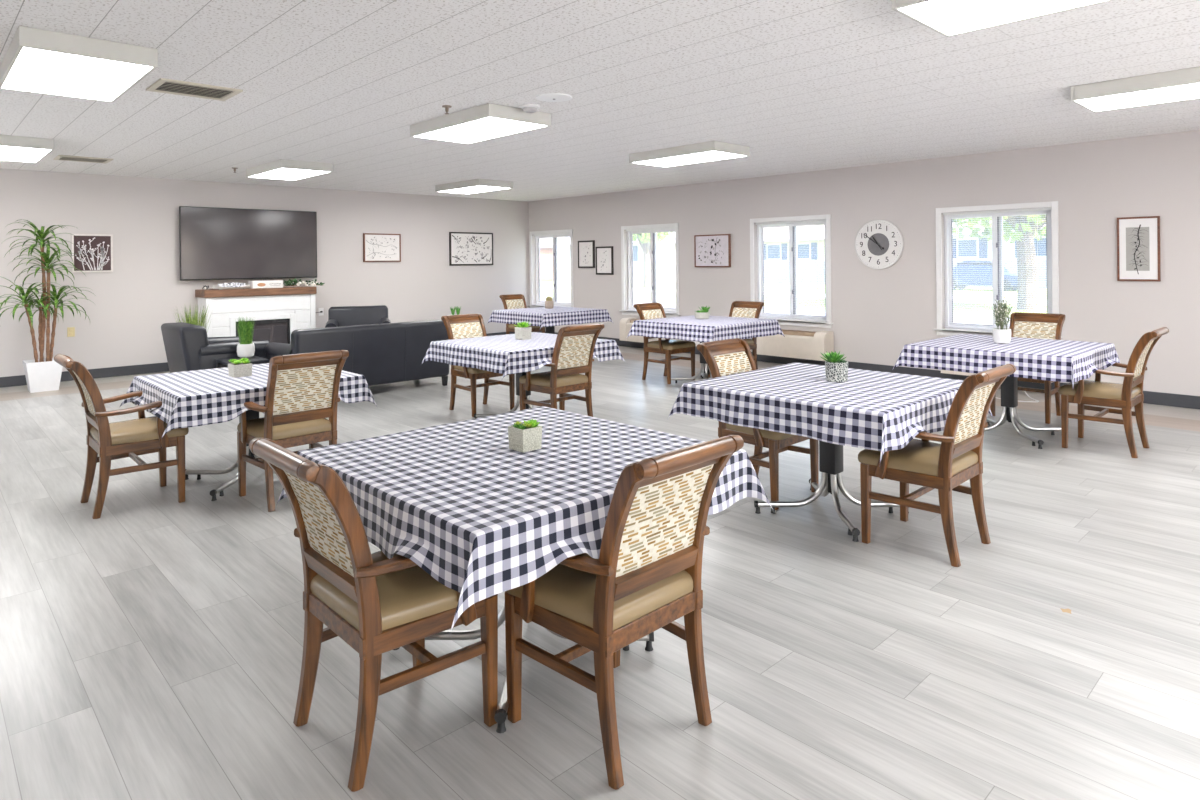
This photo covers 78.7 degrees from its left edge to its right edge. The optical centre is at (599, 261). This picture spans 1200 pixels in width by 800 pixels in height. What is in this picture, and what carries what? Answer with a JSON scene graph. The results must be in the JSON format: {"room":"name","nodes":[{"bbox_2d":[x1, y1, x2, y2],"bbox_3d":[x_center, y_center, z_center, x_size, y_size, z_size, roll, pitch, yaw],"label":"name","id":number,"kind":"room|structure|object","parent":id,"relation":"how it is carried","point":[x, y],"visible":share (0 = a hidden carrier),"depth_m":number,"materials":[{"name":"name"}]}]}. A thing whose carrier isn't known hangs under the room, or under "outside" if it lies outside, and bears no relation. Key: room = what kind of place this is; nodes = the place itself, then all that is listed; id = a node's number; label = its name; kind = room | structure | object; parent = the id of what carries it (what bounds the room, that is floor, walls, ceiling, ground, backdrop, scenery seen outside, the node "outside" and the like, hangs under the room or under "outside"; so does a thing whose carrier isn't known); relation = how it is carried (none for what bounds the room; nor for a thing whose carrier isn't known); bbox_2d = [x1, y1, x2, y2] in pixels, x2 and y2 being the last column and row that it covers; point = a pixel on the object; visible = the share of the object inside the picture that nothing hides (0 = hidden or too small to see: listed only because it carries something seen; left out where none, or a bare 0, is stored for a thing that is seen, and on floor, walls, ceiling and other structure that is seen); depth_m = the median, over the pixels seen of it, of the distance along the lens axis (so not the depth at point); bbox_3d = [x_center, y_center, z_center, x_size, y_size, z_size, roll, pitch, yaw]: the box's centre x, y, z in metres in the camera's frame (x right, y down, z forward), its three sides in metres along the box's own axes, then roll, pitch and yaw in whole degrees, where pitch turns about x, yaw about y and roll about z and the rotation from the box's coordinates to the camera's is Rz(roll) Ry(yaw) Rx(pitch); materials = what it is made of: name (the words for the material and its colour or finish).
{"room":"care facility","nodes":[
{"label":"care facility","id":0,"kind":"room"},
{"bbox_2d":[237,343,254,357],"bbox_3d":[-3.784,0.954,7.816,0.176,0.150,0.176,-1,0,-44],"label":"planter","id":1,"kind":"object","parent":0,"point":[244,350],"depth_m":7.75,"materials":[{"name":"white ceramic"}]},
{"bbox_2d":[0,168,528,376],"bbox_3d":[-5.609,0.184,10.452,11.851,2.635,0.200,-1,0,-44],"label":"wall","id":2,"kind":"structure","parent":0,"point":[129,306],"depth_m":10.06,"materials":[{"name":"beige paint"}]},
{"bbox_2d":[71,234,112,272],"bbox_3d":[-6.533,-0.105,9.418,0.440,0.490,0.030,-1,0,-44],"label":"framed print","id":3,"kind":"object","parent":2,"relation":"attached to","point":[94,252],"visible":1,"depth_m":9.41},
{"bbox_2d":[179,206,316,280],"bbox_3d":[-5.103,-0.252,10.708,1.890,1.021,0.124,-1,0,-44],"label":"television","id":4,"kind":"object","parent":2,"relation":"attached to","point":[215,243],"visible":1,"depth_m":10.59,"materials":[{"name":"black plastic"}]},
{"bbox_2d":[0,332,514,387],"bbox_3d":[-5.529,1.438,10.371,11.439,0.124,0.012,-1,0,-44],"label":"baseboard","id":5,"kind":"structure","parent":2,"relation":"attached to","point":[20,380],"depth_m":9.56,"materials":[{"name":"grey plastic"}]},
{"bbox_2d":[363,233,400,261],"bbox_3d":[-3.624,-0.227,12.176,0.660,0.470,0.035,-1,0,-44],"label":"framed print","id":6,"kind":"object","parent":2,"relation":"attached to","point":[377,247],"visible":1,"depth_m":12.16,"materials":[{"name":"paper"}]},
{"bbox_2d":[449,232,492,265],"bbox_3d":[-2.347,-0.228,13.388,0.930,0.600,0.035,-1,0,-44],"label":"framed print","id":7,"kind":"object","parent":2,"relation":"attached to","point":[465,248],"visible":1,"depth_m":13.36,"materials":[{"name":"paper"}]},
{"bbox_2d":[0,346,1199,799],"bbox_3d":[-0.453,1.529,5.033,11.851,0.151,15.144,-1,0,-44],"label":"floor","id":8,"kind":"structure","parent":0,"point":[151,648],"depth_m":2.74,"materials":[{"name":"grey wood"}]},
{"bbox_2d":[0,220,93,392],"bbox_3d":[-6.537,0.508,8.574,1.079,2.002,0.845,-1,0,-44],"label":"dracaena","id":9,"kind":"object","parent":8,"relation":"on","point":[42,375],"visible":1,"depth_m":8.53,"materials":[{"name":"green plant"}]},
{"bbox_2d":[22,358,62,392],"bbox_3d":[-6.526,1.335,8.574,0.350,0.349,0.350,-1,0,-44],"label":"planter","id":10,"kind":"object","parent":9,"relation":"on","point":[42,375],"depth_m":8.47,"materials":[{"name":"ceramic"}]},
{"bbox_2d":[54,354,188,518],"bbox_3d":[-2.915,1.017,4.463,0.625,0.927,0.565,-1,0,-44],"label":"dining chair","id":11,"kind":"object","parent":8,"relation":"on","point":[132,438],"visible":0.9,"depth_m":4.37,"materials":[{"name":"brown wood"}]},
{"bbox_2d":[173,304,210,331],"bbox_3d":[-5.269,1.011,9.447,0.472,0.974,0.503,-1,0,-44],"label":"potted grass","id":12,"kind":"object","parent":8,"relation":"on","point":[194,319],"depth_m":9.40,"materials":[{"name":"green plant"}]},
{"bbox_2d":[161,322,268,372],"bbox_3d":[-4.302,1.087,8.178,0.896,0.804,0.897,-1,0,-44],"label":"armchair","id":13,"kind":"object","parent":8,"relation":"on","point":[188,347],"visible":0.45,"depth_m":7.77,"materials":[{"name":"black leather"}]},
{"bbox_2d":[185,410,274,500],"bbox_3d":[-2.368,1.123,4.939,1.096,0.695,1.096,-1,0,-44],"label":"dining table","id":14,"kind":"object","parent":8,"relation":"on","point":[250,414],"visible":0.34,"depth_m":4.92,"materials":[{"name":"metal"}]},
{"bbox_2d":[119,363,376,438],"bbox_3d":[-2.382,0.884,4.929,1.316,0.227,1.284,-1,0,-44],"label":"tablecloth","id":15,"kind":"object","parent":14,"relation":"on","point":[194,398],"visible":0.57,"depth_m":4.47,"materials":[{"name":"fabric"}]},
{"bbox_2d":[228,358,251,377],"bbox_3d":[-2.423,0.713,4.930,0.128,0.115,0.121,-1,0,-44],"label":"potted succulent","id":16,"kind":"object","parent":15,"relation":"on","point":[241,367],"visible":1,"depth_m":4.90,"materials":[{"name":"green plant"}]},
{"bbox_2d":[216,356,268,367],"bbox_3d":[-3.749,1.257,7.681,0.400,0.454,0.400,-1,0,-44],"label":"side table","id":17,"kind":"object","parent":8,"relation":"on","point":[254,360],"visible":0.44,"depth_m":7.66,"materials":[{"name":"black wood"}]},
{"bbox_2d":[236,315,255,357],"bbox_3d":[-3.786,0.803,7.813,0.214,0.452,0.214,-1,0,-44],"label":"potted grass","id":18,"kind":"object","parent":17,"relation":"on","point":[246,348],"depth_m":7.76,"materials":[{"name":"plant"}]},
{"bbox_2d":[195,286,316,343],"bbox_3d":[-4.954,0.941,10.607,1.535,1.107,0.440,-1,0,-44],"label":"fireplace","id":19,"kind":"object","parent":8,"relation":"on","point":[277,312],"visible":0.63,"depth_m":10.47,"materials":[{"name":"white paint"}]},
{"bbox_2d":[213,282,249,288],"bbox_3d":[-5.178,0.343,10.289,0.490,0.096,0.170,-1,0,-44],"label":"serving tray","id":20,"kind":"object","parent":19,"relation":"on","point":[231,285],"visible":1,"depth_m":10.26,"materials":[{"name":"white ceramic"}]},
{"bbox_2d":[248,280,282,288],"bbox_3d":[-4.841,0.332,10.595,0.430,0.108,0.182,-1,0,-44],"label":"book","id":21,"kind":"object","parent":19,"relation":"on","point":[265,283],"visible":0.99,"depth_m":10.52,"materials":[{"name":"paper"}]},
{"bbox_2d":[283,279,324,286],"bbox_3d":[-4.433,0.319,10.979,0.619,0.128,0.178,-1,0,-44],"label":"garland","id":22,"kind":"object","parent":19,"relation":"on","point":[289,282],"visible":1,"depth_m":10.92,"materials":[{"name":"plant"}]},
{"bbox_2d":[237,350,348,511],"bbox_3d":[-1.905,1.008,4.552,0.565,0.927,0.625,-1,0,-44],"label":"dining chair","id":23,"kind":"object","parent":8,"relation":"on","point":[302,390],"visible":0.85,"depth_m":4.42,"materials":[{"name":"fabric"}]},
{"bbox_2d":[265,320,449,385],"bbox_3d":[-2.686,1.085,8.303,1.877,0.777,0.823,-1,0,-44],"label":"sofa","id":24,"kind":"object","parent":8,"relation":"on","point":[385,353],"visible":0.52,"depth_m":8.03,"materials":[{"name":"black leather"}]},
{"bbox_2d":[325,305,390,327],"bbox_3d":[-3.556,1.080,10.786,0.917,0.804,0.816,-1,0,-19],"label":"armchair","id":25,"kind":"object","parent":8,"relation":"on","point":[340,316],"visible":0.24,"depth_m":10.98,"materials":[{"name":"black leather"}]},
{"bbox_2d":[249,438,497,791],"bbox_3d":[-0.694,0.996,2.283,0.625,0.927,0.565,-1,0,-44],"label":"dining chair","id":26,"kind":"object","parent":8,"relation":"on","point":[377,604],"visible":0.88,"depth_m":2.15,"materials":[{"name":"brown wood"}]},
{"bbox_2d":[441,313,514,416],"bbox_3d":[-1.210,1.001,7.226,0.565,0.927,0.625,-1,0,-44],"label":"dining chair","id":27,"kind":"object","parent":8,"relation":"on","point":[460,326],"visible":0.59,"depth_m":7.20,"materials":[{"name":"brown wood"}]},
{"bbox_2d":[474,371,533,418],"bbox_3d":[-0.700,1.092,6.675,1.176,0.727,1.176,-1,0,-44],"label":"dining table","id":28,"kind":"object","parent":8,"relation":"on","point":[518,375],"visible":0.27,"depth_m":6.66,"materials":[{"name":"metal"}]},
{"bbox_2d":[422,332,625,380],"bbox_3d":[-0.696,0.837,6.661,1.381,0.227,1.323,-1,0,-44],"label":"tablecloth","id":29,"kind":"object","parent":28,"relation":"on","point":[504,354],"visible":0.75,"depth_m":6.30,"materials":[{"name":"fabric"}]},
{"bbox_2d":[513,322,531,339],"bbox_3d":[-0.709,0.641,6.806,0.160,0.165,0.150,-1,0,-44],"label":"potted succulent","id":30,"kind":"object","parent":29,"relation":"on","point":[522,331],"visible":1,"depth_m":6.77,"materials":[{"name":"ceramic"}]},
{"bbox_2d":[515,327,531,339],"bbox_3d":[-0.714,0.667,6.802,0.116,0.112,0.112,-1,0,-44],"label":"planter","id":31,"kind":"object","parent":30,"relation":"on","point":[521,333],"depth_m":6.76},
{"bbox_2d":[499,294,544,333],"bbox_3d":[-1.248,1.002,11.726,0.565,0.927,0.625,-1,0,-44],"label":"dining chair","id":32,"kind":"object","parent":8,"relation":"on","point":[512,301],"visible":0.38,"depth_m":11.79,"materials":[{"name":"fabric"}]},
{"bbox_2d":[393,602,653,733],"bbox_3d":[-0.297,1.082,2.742,1.176,0.740,1.176,-1,0,-44],"label":"dining table","id":33,"kind":"object","parent":8,"relation":"on","point":[501,713],"visible":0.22,"depth_m":2.72,"materials":[{"name":"metal"}]},
{"bbox_2d":[276,406,772,635],"bbox_3d":[-0.297,0.820,2.737,1.388,0.227,1.374,-1,0,-44],"label":"tablecloth","id":34,"kind":"object","parent":33,"relation":"on","point":[484,518],"visible":0.74,"depth_m":2.33,"materials":[{"name":"fabric"}]},
{"bbox_2d":[508,419,541,452],"bbox_3d":[-0.277,0.652,2.759,0.100,0.108,0.101,-1,0,-44],"label":"potted succulent","id":35,"kind":"object","parent":34,"relation":"on","point":[526,436],"visible":1,"depth_m":2.73,"materials":[{"name":"stone"}]},
{"bbox_2d":[545,326,554,333],"bbox_3d":[-0.734,1.086,10.764,1.176,0.740,1.176,-1,0,-44],"label":"dining table","id":36,"kind":"object","parent":8,"relation":"on","point":[551,330],"visible":0.04,"depth_m":10.73,"materials":[{"name":"metal"}]},
{"bbox_2d":[487,306,613,328],"bbox_3d":[-0.754,0.824,10.743,1.360,0.227,1.379,-1,0,-44],"label":"tablecloth","id":37,"kind":"object","parent":36,"relation":"on","point":[538,316],"visible":0.98,"depth_m":10.40,"materials":[{"name":"fabric"}]},
{"bbox_2d":[519,323,603,416],"bbox_3d":[-0.328,0.993,6.297,0.565,0.927,0.625,-1,0,-44],"label":"dining chair","id":38,"kind":"object","parent":8,"relation":"on","point":[574,347],"visible":0.84,"depth_m":6.19,"materials":[{"name":"brown wood"}]},
{"bbox_2d":[505,435,743,789],"bbox_3d":[0.068,0.989,2.281,0.565,0.927,0.625,-1,0,-44],"label":"dining chair","id":39,"kind":"object","parent":8,"relation":"on","point":[645,577],"visible":0.88,"depth_m":2.15,"materials":[{"name":"brown wood"}]},
{"bbox_2d":[634,302,695,383],"bbox_3d":[0.787,0.983,8.942,0.565,0.927,0.625,-1,0,-44],"label":"dining chair","id":40,"kind":"object","parent":8,"relation":"on","point":[655,310],"visible":0.62,"depth_m":8.88,"materials":[{"name":"brown wood"}]},
{"bbox_2d":[671,342,710,382],"bbox_3d":[1.247,1.067,8.647,1.176,0.740,1.176,-1,0,-44],"label":"dining table","id":41,"kind":"object","parent":8,"relation":"on","point":[703,362],"visible":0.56,"depth_m":8.64,"materials":[{"name":"metal"}]},
{"bbox_2d":[626,315,784,341],"bbox_3d":[1.235,0.806,8.640,1.367,0.227,1.382,-1,0,-44],"label":"tablecloth","id":42,"kind":"object","parent":41,"relation":"on","point":[689,328],"visible":0.96,"depth_m":8.30,"materials":[{"name":"fabric"}]},
{"bbox_2d":[695,306,709,318],"bbox_3d":[1.237,0.614,8.845,0.191,0.156,0.180,-1,0,3],"label":"potted succulent","id":43,"kind":"object","parent":42,"relation":"on","point":[704,314],"visible":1,"depth_m":8.79,"materials":[{"name":"ceramic"}]},
{"bbox_2d":[708,301,763,376],"bbox_3d":[1.691,0.974,9.124,0.625,0.927,0.565,-1,0,-44],"label":"dining chair","id":44,"kind":"object","parent":8,"relation":"on","point":[744,309],"visible":0.29,"depth_m":9.20,"materials":[{"name":"fabric"}]},
{"bbox_2d":[697,338,818,509],"bbox_3d":[0.992,0.981,4.601,0.565,0.927,0.625,-1,0,-44],"label":"dining chair","id":45,"kind":"object","parent":8,"relation":"on","point":[729,356],"visible":0.41,"depth_m":4.55,"materials":[{"name":"brown wood"}]},
{"bbox_2d":[754,440,909,541],"bbox_3d":[1.322,1.067,4.181,1.176,0.740,1.176,-1,0,-44],"label":"dining table","id":46,"kind":"object","parent":8,"relation":"on","point":[830,455],"visible":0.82,"depth_m":4.16,"materials":[{"name":"metal"}]},
{"bbox_2d":[668,362,992,462],"bbox_3d":[1.328,0.805,4.196,1.424,0.227,1.371,-1,0,-44],"label":"tablecloth","id":47,"kind":"object","parent":46,"relation":"on","point":[881,411],"visible":0.93,"depth_m":3.80,"materials":[{"name":"fabric"}]},
{"bbox_2d":[820,351,847,381],"bbox_3d":[1.352,0.604,4.234,0.163,0.175,0.147,-1,0,0],"label":"aloe","id":48,"kind":"object","parent":47,"relation":"on","point":[836,370],"visible":1,"depth_m":4.18,"materials":[{"name":"plant"}]},
{"bbox_2d":[825,361,847,381],"bbox_3d":[1.369,0.635,4.230,0.131,0.112,0.131,-1,0,-44],"label":"planter","id":49,"kind":"object","parent":48,"relation":"on","point":[836,371],"depth_m":4.18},
{"bbox_2d":[858,364,1015,566],"bbox_3d":[1.700,0.974,3.703,0.565,0.927,0.625,-1,0,-44],"label":"dining chair","id":50,"kind":"object","parent":8,"relation":"on","point":[944,466],"visible":0.84,"depth_m":3.60,"materials":[{"name":"brown wood"}]},
{"bbox_2d":[984,376,1061,448],"bbox_3d":[3.342,1.048,5.975,1.176,0.740,1.176,-1,0,-44],"label":"dining table","id":51,"kind":"object","parent":8,"relation":"on","point":[1009,387],"visible":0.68,"depth_m":5.95,"materials":[{"name":"metal"}]},
{"bbox_2d":[891,334,1119,384],"bbox_3d":[3.350,0.786,5.984,1.420,0.227,1.369,-1,0,-44],"label":"tablecloth","id":52,"kind":"object","parent":51,"relation":"on","point":[1033,358],"visible":0.94,"depth_m":5.64,"materials":[{"name":"fabric"}]},
{"bbox_2d":[992,297,1012,343],"bbox_3d":[3.297,0.479,5.997,0.141,0.388,0.176,-1,0,16],"label":"potted flowers","id":53,"kind":"object","parent":52,"relation":"on","point":[1001,335],"visible":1,"depth_m":5.98,"materials":[{"name":"ceramic"}]},
{"bbox_2d":[990,312,1065,423],"bbox_3d":[3.941,0.954,6.723,0.625,0.927,0.565,-1,0,-44],"label":"dining chair","id":54,"kind":"object","parent":8,"relation":"on","point":[1022,324],"visible":0.37,"depth_m":6.76,"materials":[{"name":"brown wood"}]},
{"bbox_2d":[1058,327,1168,457],"bbox_3d":[3.874,0.954,5.522,0.565,0.927,0.625,-1,0,-44],"label":"dining chair","id":55,"kind":"object","parent":8,"relation":"on","point":[1127,395],"visible":0.86,"depth_m":5.44,"materials":[{"name":"brown wood"}]},
{"bbox_2d":[0,0,1199,200],"bbox_3d":[-0.479,-1.281,5.033,11.851,0.200,15.144,-1,0,-44],"label":"ceiling","id":56,"kind":"structure","parent":0,"point":[806,85],"depth_m":4.93,"materials":[{"name":"white tile"}]},
{"bbox_2d":[0,135,53,162],"bbox_3d":[-5.705,-1.082,7.031,0.600,0.100,1.180,-1,0,-44],"label":"ceiling light","id":57,"kind":"object","parent":56,"relation":"attached to","point":[12,148],"visible":1,"depth_m":6.79,"materials":[{"name":"plastic"}]},
{"bbox_2d":[0,146,49,161],"bbox_3d":[-5.704,-1.038,7.031,0.559,0.006,1.139,-1,0,-44],"label":"diffuser","id":58,"kind":"object","parent":57,"relation":"attached to","point":[7,153],"depth_m":7.02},
{"bbox_2d":[0,26,157,101],"bbox_3d":[-3.041,-1.107,4.224,0.600,0.100,1.180,-1,0,-44],"label":"ceiling light","id":59,"kind":"object","parent":56,"relation":"attached to","point":[40,61],"visible":1,"depth_m":3.98,"materials":[{"name":"plastic"}]},
{"bbox_2d":[2,47,151,100],"bbox_3d":[-3.040,-1.062,4.224,0.559,0.006,1.139,-1,0,-44],"label":"diffuser","id":60,"kind":"object","parent":59,"relation":"attached to","point":[58,71],"depth_m":4.11,"materials":[{"name":"plastic"}]},
{"bbox_2d":[53,155,112,163],"bbox_3d":[-5.699,-1.124,8.071,0.490,0.016,0.400,-1,0,-44],"label":"ceiling vent","id":61,"kind":"object","parent":56,"relation":"in","point":[59,157],"visible":1,"depth_m":8.03,"materials":[{"name":"metal"}]},
{"bbox_2d":[146,78,242,100],"bbox_3d":[-2.732,-1.152,4.931,0.490,0.016,0.400,-1,0,-44],"label":"ceiling vent","id":62,"kind":"object","parent":56,"relation":"in","point":[169,86],"visible":1,"depth_m":4.92,"materials":[{"name":"metal"}]},
{"bbox_2d":[246,159,332,180],"bbox_3d":[-3.775,-1.100,8.862,0.600,0.100,1.180,-1,0,-44],"label":"ceiling light","id":63,"kind":"object","parent":56,"relation":"attached to","point":[282,169],"visible":1,"depth_m":8.60,"materials":[{"name":"plastic"}]},
{"bbox_2d":[251,168,327,179],"bbox_3d":[-3.775,-1.056,8.862,0.559,0.006,1.139,-1,0,-44],"label":"diffuser","id":64,"kind":"object","parent":63,"relation":"attached to","point":[266,173],"depth_m":8.77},
{"bbox_2d":[435,179,512,193],"bbox_3d":[-1.895,-1.117,10.964,0.600,0.100,1.180,-1,0,-44],"label":"ceiling light","id":65,"kind":"object","parent":56,"relation":"attached to","point":[476,185],"visible":1,"depth_m":10.72,"materials":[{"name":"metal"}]},
{"bbox_2d":[440,186,508,193],"bbox_3d":[-1.895,-1.073,10.964,0.559,0.006,1.139,-1,0,-44],"label":"diffuser","id":66,"kind":"object","parent":65,"relation":"attached to","point":[449,189],"depth_m":10.90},
{"bbox_2d":[410,103,550,143],"bbox_3d":[-1.012,-1.125,6.067,0.600,0.100,1.180,-1,0,-44],"label":"ceiling light","id":67,"kind":"object","parent":56,"relation":"attached to","point":[488,121],"visible":1,"depth_m":5.85,"materials":[{"name":"plastic"}]},
{"bbox_2d":[414,117,544,142],"bbox_3d":[-1.012,-1.081,6.067,0.559,0.006,1.139,-1,0,-44],"label":"diffuser","id":68,"kind":"object","parent":67,"relation":"attached to","point":[468,129],"depth_m":5.97,"materials":[{"name":"plastic"}]},
{"bbox_2d":[520,104,539,112],"bbox_3d":[-0.531,-1.155,5.545,0.150,0.050,0.150,-1,0,-44],"label":"smoke detector","id":69,"kind":"object","parent":56,"relation":"attached to","point":[528,108],"visible":1,"depth_m":5.50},
{"bbox_2d":[536,93,571,101],"bbox_3d":[-0.330,-1.173,5.260,0.260,0.018,0.260,-1,0,-44],"label":"ceiling speaker","id":70,"kind":"object","parent":56,"relation":"attached to","point":[547,97],"visible":1,"depth_m":5.22,"materials":[{"name":"grey"}]},
{"bbox_2d":[629,141,749,166],"bbox_3d":[0.945,-1.143,7.869,0.600,0.100,1.180,-1,0,-44],"label":"ceiling light","id":71,"kind":"object","parent":56,"relation":"attached to","point":[709,151],"visible":1,"depth_m":7.66,"materials":[{"name":"plastic"}]},
{"bbox_2d":[635,151,742,166],"bbox_3d":[0.945,-1.099,7.869,0.559,0.006,1.139,-1,0,-44],"label":"diffuser","id":72,"kind":"object","parent":71,"relation":"attached to","point":[679,158],"depth_m":7.79,"materials":[{"name":"plastic"}]},
{"bbox_2d":[892,0,1113,36],"bbox_3d":[1.892,-1.152,2.964,0.600,0.100,1.180,-1,0,-44],"label":"ceiling light","id":73,"kind":"object","parent":56,"relation":"attached to","point":[948,18],"visible":1,"depth_m":3.22,"materials":[{"name":"plastic"}]},
{"bbox_2d":[1070,67,1199,111],"bbox_3d":[3.894,-1.171,4.864,0.600,0.100,1.180,-1,0,-44],"label":"ceiling light","id":74,"kind":"object","parent":56,"relation":"attached to","point":[1183,84],"visible":1,"depth_m":4.92,"materials":[{"name":"plastic"}]},
{"bbox_2d":[1077,83,1199,110],"bbox_3d":[3.894,-1.127,4.864,0.559,0.006,1.139,-1,0,-44],"label":"diffuser","id":75,"kind":"object","parent":74,"relation":"attached to","point":[1157,93],"depth_m":4.98,"materials":[{"name":"plastic"}]},
{"bbox_2d":[528,130,1199,395],"bbox_3d":[3.759,0.098,9.043,0.200,2.635,14.744,-1,0,-44],"label":"wall","id":76,"kind":"structure","parent":0,"point":[876,313],"depth_m":8.72,"materials":[{"name":"beige paint"}]},
{"bbox_2d":[528,229,572,307],"bbox_3d":[-0.895,0.167,13.860,0.190,1.503,1.316,-1,0,-44],"label":"window","id":77,"kind":"structure","parent":76,"relation":"in","point":[568,232],"depth_m":13.89,"materials":[{"name":"plastic"}]},
{"bbox_2d":[578,240,594,267],"bbox_3d":[-0.246,-0.126,13.092,0.030,0.490,0.420,-1,0,-44],"label":"framed print","id":78,"kind":"object","parent":76,"relation":"attached to","point":[586,249],"visible":1,"depth_m":13.08,"materials":[{"name":"paper"}]},
{"bbox_2d":[596,246,613,274],"bbox_3d":[0.078,-0.014,12.751,0.030,0.490,0.420,-1,0,-44],"label":"framed print","id":79,"kind":"object","parent":76,"relation":"attached to","point":[604,255],"visible":1,"depth_m":12.73,"materials":[{"name":"paper"}]},
{"bbox_2d":[619,317,678,342],"bbox_3d":[0.787,1.125,11.842,0.245,0.365,1.090,-1,0,-44],"label":"wall heater","id":80,"kind":"object","parent":76,"relation":"attached to","point":[625,324],"visible":0.25,"depth_m":12.04,"materials":[{"name":"beige plastic"}]},
{"bbox_2d":[619,223,679,317],"bbox_3d":[0.840,0.151,12.032,0.190,1.503,1.316,-1,0,-44],"label":"window","id":81,"kind":"structure","parent":76,"relation":"in","point":[655,228],"depth_m":12.07,"materials":[{"name":"plastic"}]},
{"bbox_2d":[694,234,730,266],"bbox_3d":[1.694,-0.158,11.040,0.040,0.490,0.660,-1,0,-44],"label":"framed print","id":82,"kind":"object","parent":76,"relation":"attached to","point":[709,250],"visible":1,"depth_m":11.02,"materials":[{"name":"paper"}]},
{"bbox_2d":[750,214,832,327],"bbox_3d":[2.643,0.134,10.132,0.190,1.503,1.316,-1,0,-44],"label":"window","id":83,"kind":"structure","parent":76,"relation":"in","point":[792,319],"depth_m":10.15,"materials":[{"name":"plastic"}]},
{"bbox_2d":[757,329,833,360],"bbox_3d":[2.607,1.109,9.923,0.245,0.365,1.090,-1,0,-44],"label":"wall heater","id":84,"kind":"object","parent":76,"relation":"attached to","point":[809,345],"visible":0.81,"depth_m":9.75,"materials":[{"name":"beige metal"}]},
{"bbox_2d":[781,329,815,336],"bbox_3d":[2.637,0.969,9.953,0.160,0.053,0.780,-1,0,-44],"label":"grille","id":85,"kind":"object","parent":84,"relation":"attached to","point":[786,332],"depth_m":9.83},
{"bbox_2d":[538,331,1199,408],"bbox_3d":[3.698,1.353,8.965,0.012,0.124,14.731,-1,0,-44],"label":"baseboard","id":86,"kind":"structure","parent":76,"relation":"attached to","point":[1156,398],"depth_m":8.74,"materials":[{"name":"grey plastic"}]},
{"bbox_2d":[855,219,903,268],"bbox_3d":[3.485,-0.212,9.150,0.044,0.624,0.624,-1,0,-44],"label":"wall clock","id":87,"kind":"object","parent":76,"relation":"attached to","point":[879,244],"visible":1,"depth_m":9.13,"materials":[{"name":"plastic"}]},
{"bbox_2d":[933,201,1061,337],"bbox_3d":[4.450,0.117,8.228,0.190,1.503,1.316,-1,0,-44],"label":"window","id":88,"kind":"structure","parent":76,"relation":"in","point":[999,211],"depth_m":8.27,"materials":[{"name":"plastic"}]},
{"bbox_2d":[1117,216,1160,280],"bbox_3d":[5.319,-0.122,7.228,0.030,0.635,0.345,-1,0,-44],"label":"framed print","id":89,"kind":"object","parent":76,"relation":"attached to","point":[1138,238],"visible":1,"depth_m":7.22,"materials":[{"name":"paper"}]},
{"label":"outside","id":90,"kind":"structure","parent":0,"visible":0},
{"bbox_2d":[540,280,1046,316],"bbox_3d":[44.152,1.517,76.355,150.849,0.250,230.000,-1,0,-44],"label":"lawn","id":91,"kind":"structure","parent":90,"point":[960,309],"depth_m":35.77,"materials":[{"name":"green plant"}]},
{"bbox_2d":[540,237,563,279],"bbox_3d":[-11.716,-1.042,79.883,10.200,5.900,21.200,-1,0,-44],"label":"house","id":92,"kind":"structure","parent":91,"relation":"on","point":[546,253],"depth_m":72.19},
{"bbox_2d":[546,232,674,282],"bbox_3d":[3.502,-1.182,66.753,10.200,5.900,14.200,-1,0,-44],"label":"house","id":93,"kind":"structure","parent":91,"relation":"on","point":[665,268],"depth_m":60.31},
{"bbox_2d":[633,232,672,286],"bbox_3d":[3.289,-1.081,50.251,3.882,5.737,3.892,-1,0,-44],"label":"tree","id":94,"kind":"object","parent":91,"relation":"on","point":[643,239],"visible":0.17,"depth_m":50.05,"materials":[{"name":"green plant"}]},
{"bbox_2d":[764,225,824,260],"bbox_3d":[18.179,-1.318,60.003,10.200,5.900,14.200,-1,0,-44],"label":"house","id":95,"kind":"structure","parent":91,"relation":"on","point":[782,254],"depth_m":56.83,"materials":[{"name":"white"}]},
{"bbox_2d":[764,259,1046,288],"bbox_3d":[26.939,0.701,40.711,0.120,1.700,53.980,-1,0,-44],"label":"fence","id":96,"kind":"object","parent":91,"relation":"on","point":[803,274],"visible":0.1,"depth_m":52.95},
{"bbox_2d":[953,260,1016,290],"bbox_3d":[21.286,0.773,40.771,1.760,1.659,4.450,-1,0,-44],"label":"parked car","id":97,"kind":"object","parent":91,"relation":"on","point":[963,275],"visible":0.53,"depth_m":40.21,"materials":[{"name":"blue metal"}]},
{"bbox_2d":[953,215,1045,309],"bbox_3d":[14.297,-2.374,25.460,8.179,8.110,8.202,-1,0,-44],"label":"tree","id":98,"kind":"object","parent":91,"relation":"on","point":[1022,243],"visible":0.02,"depth_m":24.92,"materials":[{"name":"green plant"}]},
{"bbox_2d":[953,219,1045,259],"bbox_3d":[27.816,-1.407,49.848,10.200,5.900,11.200,-1,0,-44],"label":"house","id":99,"kind":"structure","parent":91,"relation":"on","point":[970,248],"depth_m":46.84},
{"bbox_2d":[979,238,987,257],"bbox_3d":[24.505,-0.851,46.770,0.050,1.290,0.500,-1,0,-44],"label":"shutter","id":100,"kind":"object","parent":99,"relation":"hanging from","point":[983,242],"depth_m":46.73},
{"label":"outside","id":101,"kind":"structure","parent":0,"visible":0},
{"bbox_2d":[540,285,1046,305],"bbox_3d":[6.380,1.721,40.506,3.800,0.039,230.000,-1,0,-44],"label":"sidewalk","id":102,"kind":"structure","parent":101,"point":[647,290],"depth_m":35.72,"materials":[{"name":"concrete"}]},
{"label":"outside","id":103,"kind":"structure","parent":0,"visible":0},
{"bbox_2d":[541,297,1009,325],"bbox_3d":[-4.681,1.833,30.008,12.500,0.019,230.000,-1,0,-44],"label":"street","id":104,"kind":"structure","parent":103,"point":[961,319],"depth_m":24.71,"materials":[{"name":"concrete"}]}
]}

